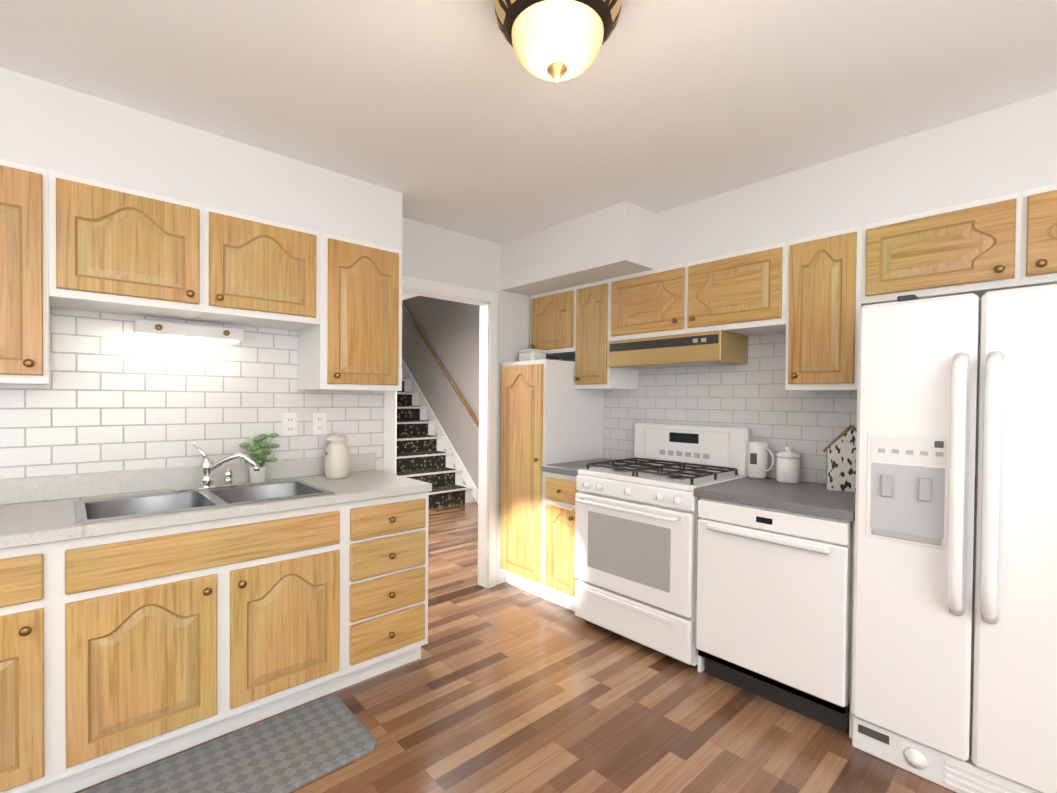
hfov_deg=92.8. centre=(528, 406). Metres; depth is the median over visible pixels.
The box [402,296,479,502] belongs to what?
wall
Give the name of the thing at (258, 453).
potted plant
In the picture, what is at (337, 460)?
jar
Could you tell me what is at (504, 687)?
floor
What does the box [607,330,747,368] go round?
range hood
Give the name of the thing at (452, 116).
ceiling
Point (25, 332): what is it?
upper cabinet
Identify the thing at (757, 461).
pitcher
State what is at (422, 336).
stair handrail
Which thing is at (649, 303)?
upper cabinet
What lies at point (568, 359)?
wall
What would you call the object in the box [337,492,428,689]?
drawer stack
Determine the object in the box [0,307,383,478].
wall tile
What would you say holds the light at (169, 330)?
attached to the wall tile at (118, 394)
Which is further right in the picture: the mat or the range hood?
the range hood
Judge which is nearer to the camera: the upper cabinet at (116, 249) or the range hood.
the upper cabinet at (116, 249)
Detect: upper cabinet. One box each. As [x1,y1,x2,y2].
[0,158,50,384]
[48,170,203,319]
[191,205,319,330]
[298,232,402,390]
[530,286,575,357]
[575,279,638,389]
[610,262,687,340]
[687,241,786,335]
[785,225,863,391]
[861,191,1021,304]
[1020,183,1056,287]
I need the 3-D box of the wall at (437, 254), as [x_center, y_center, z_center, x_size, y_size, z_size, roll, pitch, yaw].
[-1.707,0.067,2.334,5.400,2.460,0.100,0,1,-43]
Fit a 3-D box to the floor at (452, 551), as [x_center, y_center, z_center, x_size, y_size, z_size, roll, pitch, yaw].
[-2.310,1.266,5.950,3.200,0.050,6.000,0,1,-43]
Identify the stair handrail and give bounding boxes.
[402,302,478,426]
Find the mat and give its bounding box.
[80,696,376,792]
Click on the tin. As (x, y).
(531, 354)
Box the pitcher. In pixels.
[747,441,773,478]
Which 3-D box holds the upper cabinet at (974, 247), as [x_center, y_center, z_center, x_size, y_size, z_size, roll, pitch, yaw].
[1.742,-0.625,2.131,0.369,0.350,0.505,0,1,-43]
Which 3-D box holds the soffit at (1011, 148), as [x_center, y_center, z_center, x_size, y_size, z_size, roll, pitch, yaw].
[2.160,-0.956,1.723,0.325,0.330,3.800,0,1,-43]
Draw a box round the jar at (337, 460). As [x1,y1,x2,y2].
[322,431,349,478]
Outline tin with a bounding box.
[518,348,546,360]
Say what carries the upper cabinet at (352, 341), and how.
attached to the wall at (437, 254)
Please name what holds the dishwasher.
on the floor at (504, 687)
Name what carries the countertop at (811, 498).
on the dishwasher
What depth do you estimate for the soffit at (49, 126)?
2.06 m
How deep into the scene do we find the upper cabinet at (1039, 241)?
1.81 m
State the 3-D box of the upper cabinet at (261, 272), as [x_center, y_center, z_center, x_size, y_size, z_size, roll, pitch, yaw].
[-1.278,-0.625,2.380,0.480,0.450,0.369,0,1,-43]
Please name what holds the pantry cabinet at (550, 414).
on the floor at (504, 687)
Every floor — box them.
[74,582,955,792]
[428,502,484,605]
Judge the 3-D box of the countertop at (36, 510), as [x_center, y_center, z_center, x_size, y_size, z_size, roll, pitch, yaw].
[-1.498,0.368,2.019,2.180,0.407,0.634,0,1,-43]
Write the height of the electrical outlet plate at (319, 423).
0.125 m
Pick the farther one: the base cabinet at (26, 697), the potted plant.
the potted plant
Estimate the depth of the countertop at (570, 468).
3.24 m
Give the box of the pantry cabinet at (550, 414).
[500,359,603,600]
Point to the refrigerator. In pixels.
(954, 676)
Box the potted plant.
[239,433,279,482]
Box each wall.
[377,217,558,584]
[395,391,396,474]
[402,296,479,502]
[559,357,823,483]
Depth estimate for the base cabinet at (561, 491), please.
3.18 m
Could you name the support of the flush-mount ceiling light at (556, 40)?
attached to the ceiling
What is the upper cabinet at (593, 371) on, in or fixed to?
attached to the wall at (568, 359)
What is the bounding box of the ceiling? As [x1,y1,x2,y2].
[0,0,1056,299]
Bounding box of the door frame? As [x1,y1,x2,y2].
[383,275,497,587]
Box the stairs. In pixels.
[396,359,477,508]
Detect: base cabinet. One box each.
[0,543,53,792]
[52,503,342,792]
[544,472,578,611]
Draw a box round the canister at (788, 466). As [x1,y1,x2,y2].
[776,447,800,483]
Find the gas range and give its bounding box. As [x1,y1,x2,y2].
[575,422,750,667]
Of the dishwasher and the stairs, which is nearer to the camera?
the dishwasher
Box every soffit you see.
[0,67,402,249]
[501,201,654,295]
[654,90,1056,268]
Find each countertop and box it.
[0,443,431,549]
[542,458,632,475]
[694,477,855,521]
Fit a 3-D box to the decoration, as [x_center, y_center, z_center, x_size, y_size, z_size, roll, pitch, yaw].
[1.535,0.245,2.398,0.240,0.317,0.020,1,1,19]
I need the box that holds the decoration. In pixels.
[822,425,856,491]
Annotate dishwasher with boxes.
[696,497,854,737]
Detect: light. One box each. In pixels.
[134,319,243,342]
[494,0,621,81]
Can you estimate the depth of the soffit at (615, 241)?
3.09 m
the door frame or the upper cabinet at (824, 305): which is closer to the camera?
the upper cabinet at (824, 305)
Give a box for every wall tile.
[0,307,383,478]
[603,332,856,483]
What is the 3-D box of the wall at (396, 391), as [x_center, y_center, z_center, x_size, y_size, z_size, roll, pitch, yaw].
[-2.804,-1.110,7.142,0.100,4.660,3.700,0,1,-43]
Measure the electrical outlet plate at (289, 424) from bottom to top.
0.125 m
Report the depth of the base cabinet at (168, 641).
1.85 m
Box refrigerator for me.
[852,284,1056,792]
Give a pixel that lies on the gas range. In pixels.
(636, 524)
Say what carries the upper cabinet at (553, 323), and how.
attached to the wall at (568, 359)
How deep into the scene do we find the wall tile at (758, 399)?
2.92 m
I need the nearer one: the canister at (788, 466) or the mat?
the mat
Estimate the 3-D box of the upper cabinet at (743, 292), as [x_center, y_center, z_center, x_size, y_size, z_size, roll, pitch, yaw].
[1.177,-0.611,2.746,0.369,0.405,0.535,0,1,-43]
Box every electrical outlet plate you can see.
[282,412,297,435]
[312,412,326,434]
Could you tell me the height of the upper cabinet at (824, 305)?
0.730 m

